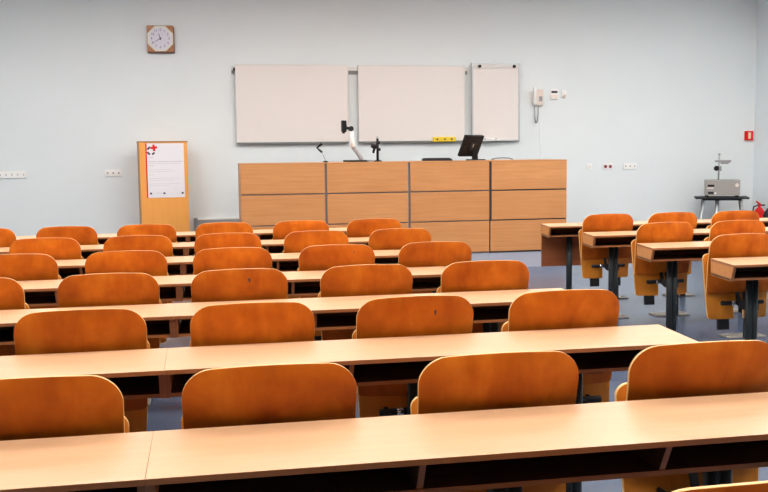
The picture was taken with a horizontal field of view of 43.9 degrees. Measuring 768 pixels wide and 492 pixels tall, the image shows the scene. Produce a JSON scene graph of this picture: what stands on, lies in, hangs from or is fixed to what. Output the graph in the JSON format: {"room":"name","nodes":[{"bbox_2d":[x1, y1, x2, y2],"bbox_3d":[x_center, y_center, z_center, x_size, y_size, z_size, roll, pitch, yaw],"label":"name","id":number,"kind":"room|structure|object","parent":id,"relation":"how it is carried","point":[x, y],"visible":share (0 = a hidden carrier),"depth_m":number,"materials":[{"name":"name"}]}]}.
{"room":"lecture hall","nodes":[
{"label":"lecture hall","id":0,"kind":"room"},
{"bbox_2d":[0,0,757,235],"bbox_3d":[-1.022,-1.752,13.069,13.640,3.850,0.150,-2,6,-11],"label":"wall","id":1,"kind":"structure","parent":0,"point":[664,87],"depth_m":13.04,"materials":[{"name":"paint"}]},
{"bbox_2d":[0,171,26,177],"bbox_3d":[-4.798,-0.926,12.338,0.323,0.081,0.020,-2,6,-11],"label":"wall socket","id":2,"kind":"object","parent":1,"relation":"attached to","point":[9,174],"visible":1,"depth_m":12.33,"materials":[{"name":"white plastic"}]},
{"bbox_2d":[105,170,121,176],"bbox_3d":[-3.570,-0.959,12.571,0.207,0.079,0.020,-2,6,-11],"label":"wall socket","id":3,"kind":"object","parent":1,"relation":"attached to","point":[107,172],"visible":1,"depth_m":12.56,"materials":[{"name":"white plastic"}]},
{"bbox_2d":[147,25,174,52],"bbox_3d":[-2.929,-2.712,12.494,0.350,0.354,0.079,-2,6,-11],"label":"wall clock","id":4,"kind":"object","parent":1,"relation":"attached to","point":[160,39],"visible":1,"depth_m":12.47,"materials":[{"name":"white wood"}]},
{"bbox_2d":[194,217,238,230],"bbox_3d":[-1.456,-0.314,13.012,2.220,0.190,0.070,-2,6,-11],"label":"duct","id":5,"kind":"object","parent":1,"relation":"attached to","point":[198,221],"visible":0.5,"depth_m":12.82,"materials":[{"name":"grey plastic"}]},
{"bbox_2d":[231,66,466,74],"bbox_3d":[-0.439,-2.400,13.023,3.255,0.095,0.035,-2,6,-11],"label":"rail","id":6,"kind":"object","parent":1,"relation":"attached to","point":[351,70],"visible":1,"depth_m":13.01,"materials":[{"name":"white metal"}]},
{"bbox_2d":[233,64,348,143],"bbox_3d":[-1.246,-1.917,12.881,1.546,1.060,0.042,-2,6,-11],"label":"whiteboard","id":7,"kind":"object","parent":6,"relation":"hanging from","point":[276,103],"visible":1,"depth_m":12.87,"materials":[{"name":"ceramic"}]},
{"bbox_2d":[358,65,464,142],"bbox_3d":[0.392,-1.964,13.175,1.512,1.060,0.071,-2,6,-11],"label":"whiteboard","id":8,"kind":"object","parent":6,"relation":"hanging from","point":[397,103],"depth_m":13.18,"materials":[{"name":"ceramic"}]},
{"bbox_2d":[471,63,519,140],"bbox_3d":[1.573,-2.023,13.403,0.704,1.085,0.113,-2,6,-11],"label":"board","id":9,"kind":"object","parent":1,"relation":"attached to","point":[495,87],"visible":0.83,"depth_m":13.40,"materials":[{"name":"ceramic"}]},
{"bbox_2d":[533,87,543,122],"bbox_3d":[2.186,-1.998,13.525,0.175,0.506,0.113,-2,6,-11],"label":"wall telephone","id":10,"kind":"object","parent":1,"relation":"attached to","point":[538,94],"visible":1,"depth_m":13.52,"materials":[{"name":"beige plastic"}]},
{"bbox_2d":[550,89,557,99],"bbox_3d":[2.428,-2.164,13.595,0.114,0.145,0.036,-2,6,-11],"label":"thermostat","id":11,"kind":"object","parent":1,"relation":"attached to","point":[553,92],"visible":1,"depth_m":13.58,"materials":[{"name":"white plastic"}]},
{"bbox_2d":[561,90,566,97],"bbox_3d":[2.577,-2.168,13.616,0.076,0.110,0.050,-2,6,-11],"label":"wall sensor","id":12,"kind":"object","parent":1,"relation":"attached to","point":[563,92],"visible":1,"depth_m":13.62,"materials":[{"name":"white plastic"}]},
{"bbox_2d":[603,163,612,169],"bbox_3d":[3.256,-1.157,13.859,0.152,0.088,0.020,-2,6,-11],"label":"wall socket","id":13,"kind":"object","parent":1,"relation":"attached to","point":[606,166],"visible":1,"depth_m":13.85,"materials":[{"name":"white plastic"}]},
{"bbox_2d":[623,163,636,168],"bbox_3d":[3.592,-1.170,13.922,0.204,0.076,0.020,-2,6,-11],"label":"wall socket","id":14,"kind":"object","parent":1,"relation":"attached to","point":[625,165],"visible":1,"depth_m":13.91,"materials":[{"name":"white plastic"}]},
{"bbox_2d":[743,130,752,140],"bbox_3d":[5.446,-1.647,14.216,0.140,0.156,0.049,-2,6,-11],"label":"fire alarm box","id":15,"kind":"object","parent":1,"relation":"attached to","point":[748,134],"visible":1,"depth_m":14.20,"materials":[{"name":"red plastic"}]},
{"bbox_2d":[147,261,767,491],"bbox_3d":[0.538,1.013,5.243,13.640,0.150,16.560,-2,6,-11],"label":"floor","id":16,"kind":"structure","parent":0,"point":[163,414],"depth_m":8.14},
{"bbox_2d":[0,431,152,491],"bbox_3d":[-1.486,0.888,2.155,1.887,0.750,0.445,-2,6,-11],"label":"desk","id":17,"kind":"object","parent":16,"relation":"on","point":[118,462],"visible":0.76,"depth_m":2.20,"materials":[{"name":"brown wood"}]},
{"bbox_2d":[0,375,128,440],"bbox_3d":[-0.897,0.647,2.427,0.476,0.640,0.218,-2,6,-11],"label":"chair","id":18,"kind":"object","parent":17,"relation":"attached to","point":[36,407],"visible":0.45,"depth_m":2.41,"materials":[{"name":"brown wood"}]},
{"bbox_2d":[70,487,136,491],"bbox_3d":[-1.485,0.612,2.108,1.887,0.013,0.310,-2,6,-11],"label":"shelf","id":19,"kind":"object","parent":17,"relation":"attached to","point":[126,489],"depth_m":2.26,"materials":[{"name":"brown wood"}]},
{"bbox_2d":[0,348,167,399],"bbox_3d":[-1.685,0.788,3.199,1.887,0.750,0.445,-2,6,-11],"label":"desk","id":20,"kind":"object","parent":16,"relation":"on","point":[139,373],"visible":0.35,"depth_m":3.23,"materials":[{"name":"brown wood"}]},
{"bbox_2d":[14,309,149,432],"bbox_3d":[-1.097,0.546,3.471,0.476,0.640,0.218,-2,6,-11],"label":"chair","id":21,"kind":"object","parent":20,"relation":"attached to","point":[76,330],"visible":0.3,"depth_m":3.44,"materials":[{"name":"brown wood"}]},
{"bbox_2d":[106,375,159,399],"bbox_3d":[-1.685,0.511,3.152,1.887,0.013,0.310,-2,6,-11],"label":"shelf","id":22,"kind":"object","parent":20,"relation":"attached to","point":[136,387],"depth_m":3.27,"materials":[{"name":"brown wood"}]},
{"bbox_2d":[0,303,175,344],"bbox_3d":[-1.885,0.687,4.243,1.887,0.750,0.445,-2,6,-11],"label":"desk","id":23,"kind":"object","parent":16,"relation":"on","point":[158,318],"visible":0.12,"depth_m":4.31,"materials":[{"name":"brown wood"}]},
{"bbox_2d":[0,277,28,355],"bbox_3d":[-1.901,0.464,4.401,0.476,0.640,0.218,-2,6,-11],"label":"chair","id":24,"kind":"object","parent":23,"relation":"attached to","point":[12,296],"visible":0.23,"depth_m":4.43,"materials":[{"name":"brown wood"}]},
{"bbox_2d":[0,323,169,344],"bbox_3d":[-1.885,0.411,4.196,1.887,0.013,0.310,-2,6,-11],"label":"shelf","id":25,"kind":"object","parent":23,"relation":"attached to","point":[154,330],"depth_m":4.28,"materials":[{"name":"brown wood"}]},
{"bbox_2d":[57,273,161,348],"bbox_3d":[-1.297,0.445,4.515,0.476,0.640,0.218,-2,6,-11],"label":"chair","id":26,"kind":"object","parent":23,"relation":"attached to","point":[100,289],"visible":0.33,"depth_m":4.49,"materials":[{"name":"brown wood"}]},
{"bbox_2d":[0,242,185,258],"bbox_3d":[-2.485,0.385,7.375,1.887,0.750,0.445,-2,6,-11],"label":"desk","id":27,"kind":"object","parent":16,"relation":"on","point":[179,248],"visible":0.02,"depth_m":7.39,"materials":[{"name":"brown wood"}]},
{"bbox_2d":[0,228,15,246],"bbox_3d":[-3.105,0.179,7.419,0.476,0.640,0.218,-2,6,-11],"label":"chair","id":28,"kind":"object","parent":27,"relation":"attached to","point":[7,237],"visible":0.1,"depth_m":7.43,"materials":[{"name":"brown wood"}]},
{"bbox_2d":[36,226,99,244],"bbox_3d":[-2.501,0.161,7.533,0.476,0.640,0.218,-2,6,-11],"label":"chair","id":29,"kind":"object","parent":27,"relation":"attached to","point":[84,235],"visible":0.17,"depth_m":7.50,"materials":[{"name":"brown wood"}]},
{"bbox_2d":[117,224,176,242],"bbox_3d":[-1.897,0.143,7.647,0.476,0.640,0.218,-2,6,-11],"label":"chair","id":30,"kind":"object","parent":27,"relation":"attached to","point":[166,230],"visible":0.17,"depth_m":7.61,"materials":[{"name":"brown wood"}]},
{"bbox_2d":[17,275,179,405],"bbox_3d":[-2.086,0.586,5.287,1.887,0.750,0.445,-2,6,-11],"label":"desk","id":31,"kind":"object","parent":16,"relation":"on","point":[37,292],"visible":0.12,"depth_m":5.28,"materials":[{"name":"brown wood"}]},
{"bbox_2d":[0,254,60,308],"bbox_3d":[-2.101,0.363,5.445,0.476,0.640,0.218,-2,6,-11],"label":"chair","id":32,"kind":"object","parent":31,"relation":"attached to","point":[17,267],"visible":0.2,"depth_m":5.43,"materials":[{"name":"brown wood"}]},
{"bbox_2d":[25,291,175,306],"bbox_3d":[-2.085,0.310,5.240,1.887,0.013,0.310,-2,6,-11],"label":"shelf","id":33,"kind":"object","parent":31,"relation":"attached to","point":[47,298],"depth_m":5.32,"materials":[{"name":"brown wood"}]},
{"bbox_2d":[85,250,168,342],"bbox_3d":[-1.497,0.345,5.559,0.476,0.640,0.218,-2,6,-11],"label":"chair","id":34,"kind":"object","parent":31,"relation":"attached to","point":[153,263],"visible":0.23,"depth_m":5.53,"materials":[{"name":"brown wood"}]},
{"bbox_2d":[16,232,187,244],"bbox_3d":[-2.683,0.285,8.407,1.887,0.750,0.420,-2,6,-11],"label":"desk","id":35,"kind":"object","parent":16,"relation":"on","point":[181,236],"visible":0.09,"depth_m":8.39,"materials":[{"name":"brown wood"}]},
{"bbox_2d":[56,256,183,278],"bbox_3d":[-2.285,0.485,6.331,1.887,0.750,0.445,-2,6,-11],"label":"desk","id":36,"kind":"object","parent":16,"relation":"on","point":[66,268],"visible":0.06,"depth_m":6.37,"materials":[{"name":"brown wood"}]},
{"bbox_2d":[9,238,82,259],"bbox_3d":[-2.301,0.262,6.489,0.476,0.640,0.218,-2,6,-11],"label":"chair","id":37,"kind":"object","parent":36,"relation":"attached to","point":[57,248],"visible":0.2,"depth_m":6.46,"materials":[{"name":"brown wood"}]},
{"bbox_2d":[58,269,180,278],"bbox_3d":[-2.285,0.209,6.285,1.887,0.013,0.310,-2,6,-11],"label":"shelf","id":38,"kind":"object","parent":36,"relation":"attached to","point":[63,273],"depth_m":6.44,"materials":[{"name":"brown wood"}]},
{"bbox_2d":[103,235,173,303],"bbox_3d":[-1.697,0.244,6.603,0.476,0.640,0.218,-2,6,-11],"label":"chair","id":39,"kind":"object","parent":36,"relation":"attached to","point":[162,244],"visible":0.12,"depth_m":6.57,"materials":[{"name":"brown wood"}]},
{"bbox_2d":[136,141,189,231],"bbox_3d":[-2.857,-0.543,12.363,0.614,1.624,0.368,-2,6,-18],"label":"stand","id":40,"kind":"object","parent":16,"relation":"on","point":[173,211],"visible":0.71,"depth_m":12.20,"materials":[{"name":"laminate"}]},
{"bbox_2d":[145,143,184,197],"bbox_3d":[-2.791,-0.964,12.156,0.476,0.690,0.007,-2,6,-18],"label":"poster","id":41,"kind":"object","parent":40,"relation":"attached to","point":[165,177],"visible":1,"depth_m":12.15,"materials":[{"name":"white paper"}]},
{"bbox_2d":[188,228,346,241],"bbox_3d":[-0.807,0.229,8.761,1.931,0.750,0.420,-2,6,-11],"label":"desk","id":42,"kind":"object","parent":16,"relation":"on","point":[262,234],"visible":0.06,"depth_m":8.69,"materials":[{"name":"brown wood"}]},
{"bbox_2d":[186,237,368,255],"bbox_3d":[-0.609,0.328,7.729,1.931,0.750,0.445,-2,6,-11],"label":"desk","id":43,"kind":"object","parent":16,"relation":"on","point":[272,246],"visible":0.09,"depth_m":7.64,"materials":[{"name":"brown wood"}]},
{"bbox_2d":[195,222,252,238],"bbox_3d":[-1.293,0.125,7.761,0.476,0.640,0.218,-2,6,-11],"label":"chair","id":44,"kind":"object","parent":43,"relation":"attached to","point":[218,227],"visible":0.13,"depth_m":7.72,"materials":[{"name":"brown wood"}]},
{"bbox_2d":[189,251,282,255],"bbox_3d":[-0.609,0.052,7.682,1.931,0.013,0.310,-2,6,-11],"label":"shelf","id":45,"kind":"object","parent":43,"relation":"attached to","point":[191,253],"depth_m":7.64,"materials":[{"name":"brown wood"}]},
{"bbox_2d":[272,220,328,239],"bbox_3d":[-0.678,0.106,7.877,0.476,0.640,0.218,-2,6,-11],"label":"chair","id":46,"kind":"object","parent":43,"relation":"attached to","point":[282,229],"visible":0.16,"depth_m":7.83,"materials":[{"name":"brown wood"}]},
{"bbox_2d":[347,218,401,237],"bbox_3d":[-0.074,0.088,7.991,0.476,0.640,0.218,-2,6,-11],"label":"chair","id":47,"kind":"object","parent":43,"relation":"attached to","point":[359,227],"visible":0.15,"depth_m":7.95,"materials":[{"name":"brown wood"}]},
{"bbox_2d":[238,162,325,229],"bbox_3d":[-1.251,-0.347,11.662,1.008,1.336,0.740,-2,6,-11],"label":"wooden cabinet","id":48,"kind":"object","parent":16,"relation":"on","point":[270,194],"visible":0.59,"depth_m":11.27,"materials":[{"name":"brown wood"}]},
{"bbox_2d":[183,249,400,340],"bbox_3d":[-0.409,0.429,6.685,1.931,0.750,0.445,-2,6,-11],"label":"desk","id":49,"kind":"object","parent":16,"relation":"on","point":[283,262],"visible":0.06,"depth_m":6.59,"materials":[{"name":"brown wood"}]},
{"bbox_2d":[194,233,260,255],"bbox_3d":[-1.093,0.226,6.717,0.476,0.640,0.218,-2,6,-11],"label":"chair","id":50,"kind":"object","parent":49,"relation":"attached to","point":[216,240],"visible":0.09,"depth_m":6.68,"materials":[{"name":"brown wood"}]},
{"bbox_2d":[186,262,397,274],"bbox_3d":[-0.409,0.153,6.638,1.931,0.013,0.310,-2,6,-11],"label":"shelf","id":51,"kind":"object","parent":49,"relation":"attached to","point":[283,266],"depth_m":6.63,"materials":[{"name":"brown wood"}]},
{"bbox_2d":[283,230,348,298],"bbox_3d":[-0.478,0.207,6.833,0.476,0.640,0.218,-2,6,-11],"label":"chair","id":52,"kind":"object","parent":49,"relation":"attached to","point":[294,242],"visible":0.17,"depth_m":6.79,"materials":[{"name":"brown wood"}]},
{"bbox_2d":[369,228,430,249],"bbox_3d":[0.126,0.189,6.947,0.476,0.640,0.218,-2,6,-11],"label":"chair","id":53,"kind":"object","parent":49,"relation":"attached to","point":[396,238],"visible":0.14,"depth_m":6.91,"materials":[{"name":"brown wood"}]},
{"bbox_2d":[179,266,446,300],"bbox_3d":[-0.209,0.530,5.641,1.931,0.750,0.445,-2,6,-11],"label":"desk","id":54,"kind":"object","parent":16,"relation":"on","point":[300,283],"visible":0.07,"depth_m":5.54,"materials":[{"name":"brown wood"}]},
{"bbox_2d":[193,247,271,274],"bbox_3d":[-0.893,0.326,5.673,0.476,0.640,0.218,-2,6,-11],"label":"chair","id":55,"kind":"object","parent":54,"relation":"attached to","point":[233,257],"visible":0.18,"depth_m":5.64,"materials":[{"name":"brown wood"}]},
{"bbox_2d":[183,281,440,300],"bbox_3d":[-0.209,0.254,5.594,1.931,0.013,0.310,-2,6,-11],"label":"shelf","id":56,"kind":"object","parent":54,"relation":"attached to","point":[300,288],"depth_m":5.56,"materials":[{"name":"brown wood"}]},
{"bbox_2d":[297,244,374,340],"bbox_3d":[-0.278,0.308,5.789,0.476,0.640,0.218,-2,6,-11],"label":"chair","id":57,"kind":"object","parent":54,"relation":"attached to","point":[319,257],"visible":0.26,"depth_m":5.76,"materials":[{"name":"brown wood"}]},
{"bbox_2d":[398,241,471,293],"bbox_3d":[0.326,0.290,5.903,0.476,0.640,0.218,-2,6,-11],"label":"chair","id":58,"kind":"object","parent":54,"relation":"attached to","point":[436,253],"visible":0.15,"depth_m":5.87,"materials":[{"name":"brown wood"}]},
{"bbox_2d":[324,161,408,227],"bbox_3d":[-0.257,-0.377,11.850,1.013,1.336,0.740,-2,6,-11],"label":"wooden cabinet","id":59,"kind":"object","parent":16,"relation":"on","point":[354,190],"visible":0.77,"depth_m":11.45,"materials":[{"name":"brown wood"}]},
{"bbox_2d":[316,143,327,161],"bbox_3d":[-0.761,-1.149,11.710,0.147,0.239,0.070,-2,6,-11],"label":"gooseneck microphone","id":60,"kind":"object","parent":59,"relation":"on","point":[320,144],"visible":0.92,"depth_m":11.69,"materials":[{"name":"black plastic"}]},
{"bbox_2d":[341,120,366,161],"bbox_3d":[-0.367,-1.296,11.771,0.312,0.510,0.220,-2,6,-11],"label":"camera","id":61,"kind":"object","parent":59,"relation":"on","point":[344,128],"visible":0.99,"depth_m":11.73,"materials":[{"name":"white plastic"}]},
{"bbox_2d":[371,136,381,161],"bbox_3d":[-0.095,-1.207,11.831,0.141,0.315,0.110,-2,6,-11],"label":"microphone stand","id":62,"kind":"object","parent":59,"relation":"on","point":[374,146],"visible":1,"depth_m":11.81,"materials":[{"name":"black plastic"}]},
{"bbox_2d":[173,288,563,337],"bbox_3d":[-0.009,0.631,4.597,1.931,0.750,0.445,-2,6,-11],"label":"desk","id":63,"kind":"object","parent":16,"relation":"on","point":[490,308],"visible":0.09,"depth_m":4.53,"materials":[{"name":"brown wood"}]},
{"bbox_2d":[191,268,287,302],"bbox_3d":[-0.694,0.427,4.629,0.476,0.640,0.218,-2,6,-11],"label":"chair","id":64,"kind":"object","parent":63,"relation":"attached to","point":[247,283],"visible":0.29,"depth_m":4.60,"materials":[{"name":"brown wood"}]},
{"bbox_2d":[179,308,508,336],"bbox_3d":[-0.009,0.354,4.550,1.931,0.013,0.310,-2,6,-11],"label":"shelf","id":65,"kind":"object","parent":63,"relation":"attached to","point":[340,320],"depth_m":4.52,"materials":[{"name":"brown wood"}]},
{"bbox_2d":[318,264,412,340],"bbox_3d":[-0.078,0.409,4.745,0.476,0.640,0.218,-2,6,-11],"label":"chair","id":66,"kind":"object","parent":63,"relation":"attached to","point":[366,279],"visible":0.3,"depth_m":4.72,"materials":[{"name":"brown wood"}]},
{"bbox_2d":[436,260,528,332],"bbox_3d":[0.526,0.391,4.859,0.476,0.640,0.218,-2,6,-11],"label":"chair","id":67,"kind":"object","parent":63,"relation":"attached to","point":[485,275],"visible":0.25,"depth_m":4.83,"materials":[{"name":"brown wood"}]},
{"bbox_2d":[164,324,697,491],"bbox_3d":[0.191,0.731,3.553,1.931,0.750,0.445,-2,6,-11],"label":"desk","id":68,"kind":"object","parent":16,"relation":"on","point":[388,360],"visible":0.48,"depth_m":3.46,"materials":[{"name":"brown wood"}]},
{"bbox_2d":[190,302,314,346],"bbox_3d":[-0.486,0.528,3.586,0.476,0.640,0.218,-2,6,-11],"label":"chair","id":69,"kind":"object","parent":68,"relation":"attached to","point":[250,322],"visible":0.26,"depth_m":3.56,"materials":[{"name":"brown wood"}]},
{"bbox_2d":[171,349,643,396],"bbox_3d":[0.191,0.455,3.506,1.931,0.013,0.310,-2,6,-11],"label":"shelf","id":70,"kind":"object","parent":68,"relation":"attached to","point":[606,361],"depth_m":3.48,"materials":[{"name":"brown wood"}]},
{"bbox_2d":[352,295,473,417],"bbox_3d":[0.130,0.509,3.702,0.476,0.640,0.218,-2,6,-11],"label":"chair","id":71,"kind":"object","parent":68,"relation":"attached to","point":[425,315],"visible":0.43,"depth_m":3.68,"materials":[{"name":"brown wood"}]},
{"bbox_2d":[501,289,619,403],"bbox_3d":[0.732,0.491,3.816,0.476,0.640,0.218,-2,6,-11],"label":"chair","id":72,"kind":"object","parent":68,"relation":"attached to","point":[574,308],"visible":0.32,"depth_m":3.79,"materials":[{"name":"brown wood"}]},
{"bbox_2d":[409,160,488,260],"bbox_3d":[0.739,-0.407,12.038,1.010,1.336,0.740,-2,6,-11],"label":"wooden cabinet","id":73,"kind":"object","parent":16,"relation":"on","point":[449,200],"visible":0.79,"depth_m":11.67,"materials":[{"name":"brown wood"}]},
{"bbox_2d":[422,158,451,160],"bbox_3d":[0.668,-1.090,11.989,0.360,0.035,0.160,-2,6,-11],"label":"keyboard","id":74,"kind":"object","parent":73,"relation":"on","point":[423,159],"visible":1,"depth_m":11.93,"materials":[{"name":"black plastic"}]},
{"bbox_2d":[458,135,485,159],"bbox_3d":[1.103,-1.245,12.056,0.403,0.321,0.249,-4,7,-32],"label":"monitor","id":75,"kind":"object","parent":73,"relation":"on","point":[471,144],"visible":0.97,"depth_m":12.01,"materials":[{"name":"black plastic"}]},
{"bbox_2d":[145,392,767,491],"bbox_3d":[0.391,0.832,2.509,1.931,0.750,0.445,-2,6,-11],"label":"desk","id":76,"kind":"object","parent":16,"relation":"on","point":[510,449],"visible":1,"depth_m":2.36,"materials":[{"name":"brown wood"}]},
{"bbox_2d":[181,362,356,428],"bbox_3d":[-0.295,0.629,2.540,0.476,0.640,0.218,-2,6,-11],"label":"chair","id":77,"kind":"object","parent":76,"relation":"attached to","point":[288,392],"visible":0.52,"depth_m":2.51,"materials":[{"name":"brown wood"}]},
{"bbox_2d":[159,440,767,491],"bbox_3d":[0.391,0.556,2.462,1.931,0.013,0.310,-2,6,-11],"label":"shelf","id":78,"kind":"object","parent":76,"relation":"attached to","point":[544,470],"depth_m":2.36,"materials":[{"name":"brown wood"}]},
{"bbox_2d":[410,351,578,491],"bbox_3d":[0.330,0.610,2.658,0.476,0.640,0.218,-2,6,-11],"label":"chair","id":79,"kind":"object","parent":76,"relation":"attached to","point":[517,379],"visible":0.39,"depth_m":2.63,"materials":[{"name":"brown wood"}]},
{"bbox_2d":[615,340,767,491],"bbox_3d":[0.939,0.592,2.773,0.476,0.640,0.218,-2,6,-11],"label":"chair","id":80,"kind":"object","parent":76,"relation":"attached to","point":[708,368],"visible":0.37,"depth_m":2.75,"materials":[{"name":"brown wood"}]},
{"bbox_2d":[489,159,566,266],"bbox_3d":[1.731,-0.437,12.225,1.006,1.336,0.740,-2,6,-11],"label":"wooden cabinet","id":81,"kind":"object","parent":16,"relation":"on","point":[524,194],"visible":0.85,"depth_m":11.85,"materials":[{"name":"brown wood"}]},
{"bbox_2d":[491,157,512,159],"bbox_3d":[1.498,-1.109,12.064,0.284,0.039,0.018,-2,6,-11],"label":"cable","id":82,"kind":"object","parent":81,"relation":"on","point":[496,157],"visible":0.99,"depth_m":12.05,"materials":[{"name":"grey plastic"}]},
{"bbox_2d":[541,219,710,298],"bbox_3d":[2.419,0.147,9.212,1.887,0.750,0.420,-2,6,-11],"label":"desk","id":83,"kind":"object","parent":16,"relation":"on","point":[559,241],"visible":0.38,"depth_m":9.19,"materials":[{"name":"brown wood"}]},
{"bbox_2d":[541,230,636,236],"bbox_3d":[2.421,-0.130,9.178,1.880,0.013,0.310,-2,6,-11],"label":"shelf","id":84,"kind":"object","parent":83,"relation":"attached to","point":[554,233],"depth_m":9.07,"materials":[{"name":"brown wood"}]},
{"bbox_2d":[583,227,767,317],"bbox_3d":[2.608,0.242,8.227,1.887,0.750,0.445,-2,6,-11],"label":"desk","id":85,"kind":"object","parent":16,"relation":"on","point":[613,240],"visible":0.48,"depth_m":8.15,"materials":[{"name":"brown wood"}]},
{"bbox_2d":[578,214,632,286],"bbox_3d":[1.952,0.038,8.264,0.476,0.640,0.218,-2,6,-11],"label":"chair","id":86,"kind":"object","parent":85,"relation":"attached to","point":[593,260],"visible":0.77,"depth_m":8.29,"materials":[{"name":"brown wood"}]},
{"bbox_2d":[583,239,703,247],"bbox_3d":[2.612,-0.034,8.181,1.880,0.013,0.310,-2,6,-11],"label":"shelf","id":87,"kind":"object","parent":85,"relation":"attached to","point":[599,243],"depth_m":8.08,"materials":[{"name":"brown wood"}]},
{"bbox_2d":[648,212,696,283],"bbox_3d":[2.547,0.020,8.376,0.476,0.640,0.218,-2,6,-11],"label":"chair","id":88,"kind":"object","parent":85,"relation":"attached to","point":[689,217],"visible":0.23,"depth_m":8.34,"materials":[{"name":"brown wood"}]},
{"bbox_2d":[706,210,759,228],"bbox_3d":[3.141,0.003,8.488,0.476,0.640,0.218,-2,6,-11],"label":"chair","id":89,"kind":"object","parent":85,"relation":"attached to","point":[738,214],"visible":0.19,"depth_m":8.44,"materials":[{"name":"brown wood"}]},
{"bbox_2d":[637,241,765,338],"bbox_3d":[2.803,0.341,7.210,1.887,0.750,0.445,-2,6,-11],"label":"desk","id":90,"kind":"object","parent":16,"relation":"on","point":[671,252],"visible":0.42,"depth_m":7.13,"materials":[{"name":"brown wood"}]},
{"bbox_2d":[631,222,693,304],"bbox_3d":[2.147,0.136,7.247,0.476,0.640,0.218,-2,6,-11],"label":"chair","id":91,"kind":"object","parent":90,"relation":"attached to","point":[647,275],"visible":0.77,"depth_m":7.27,"materials":[{"name":"brown wood"}]},
{"bbox_2d":[637,253,706,261],"bbox_3d":[2.807,0.064,7.164,1.880,0.013,0.310,-2,6,-11],"label":"shelf","id":92,"kind":"object","parent":90,"relation":"attached to","point":[657,256],"depth_m":6.99,"materials":[{"name":"brown wood"}]},
{"bbox_2d":[704,220,764,240],"bbox_3d":[2.741,0.118,7.359,0.476,0.640,0.218,-2,6,-11],"label":"chair","id":93,"kind":"object","parent":90,"relation":"attached to","point":[732,226],"visible":0.16,"depth_m":7.32,"materials":[{"name":"brown wood"}]},
{"bbox_2d":[694,196,749,219],"bbox_3d":[4.835,-0.326,13.674,0.720,0.764,0.485,1,6,15],"label":"side table","id":94,"kind":"object","parent":16,"relation":"on","point":[703,198],"visible":0.42,"depth_m":13.53,"materials":[{"name":"black plastic"}]},
{"bbox_2d":[704,153,739,196],"bbox_3d":[4.833,-1.013,13.611,0.460,0.616,0.371,1,6,15],"label":"projector","id":95,"kind":"object","parent":94,"relation":"on","point":[718,186],"visible":1,"depth_m":13.47,"materials":[{"name":"grey metal"}]},
{"bbox_2d":[710,256,767,339],"bbox_3d":[3.001,0.441,6.173,1.887,0.750,0.445,-2,6,-11],"label":"desk","id":96,"kind":"object","parent":16,"relation":"on","point":[752,270],"visible":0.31,"depth_m":6.08,"materials":[{"name":"brown wood"}]},
{"bbox_2d":[702,233,767,329],"bbox_3d":[2.346,0.236,6.211,0.476,0.640,0.218,-2,6,-11],"label":"chair","id":97,"kind":"object","parent":96,"relation":"attached to","point":[721,294],"visible":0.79,"depth_m":6.23,"materials":[{"name":"brown wood"}]},
{"bbox_2d":[711,271,767,280],"bbox_3d":[3.005,0.164,6.128,1.880,0.013,0.310,-2,6,-11],"label":"shelf","id":98,"kind":"object","parent":96,"relation":"attached to","point":[739,275],"depth_m":5.93,"materials":[{"name":"brown wood"}]},
{"bbox_2d":[752,201,764,217],"bbox_3d":[5.474,-0.320,13.931,0.166,0.684,0.148,2,6,27],"label":"fire extinguisher","id":99,"kind":"object","parent":16,"relation":"on","point":[759,210],"visible":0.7,"depth_m":13.87,"materials":[{"name":"red metal"}]},
{"bbox_2d":[759,218,767,226],"bbox_3d":[4.274,0.092,9.562,1.887,0.750,0.420,-2,6,-11],"label":"desk","id":100,"kind":"object","parent":16,"relation":"on","point":[764,220],"visible":0.02,"depth_m":9.51,"materials":[{"name":"brown wood"}]},
{"bbox_2d":[763,208,767,217],"bbox_3d":[5.453,-0.345,13.468,0.190,0.825,0.136,-2,6,-11],"label":"fire extinguisher","id":101,"kind":"object","parent":16,"relation":"on","point":[765,214],"visible":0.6,"depth_m":13.42,"materials":[{"name":"metal"}]},
{"bbox_3d":[0.591,0.933,1.465,1.931,0.750,0.445,-2,6,-11],"label":"desk","id":102,"kind":"object","parent":16,"relation":"on","visible":0},
{"bbox_2d":[672,480,767,491],"bbox_3d":[0.660,0.708,1.627,0.476,0.640,0.218,-2,6,-11],"label":"chair","id":103,"kind":"object","parent":102,"relation":"attached to","point":[757,486],"visible":1,"depth_m":1.57,"materials":[{"name":"brown wood"}]},
{"bbox_2d":[752,0,767,210],"bbox_3d":[7.154,-1.169,6.223,0.150,3.850,16.410,-2,6,-11],"label":"wall","id":104,"kind":"structure","parent":0,"point":[760,173],"depth_m":14.05,"materials":[{"name":"paint"}]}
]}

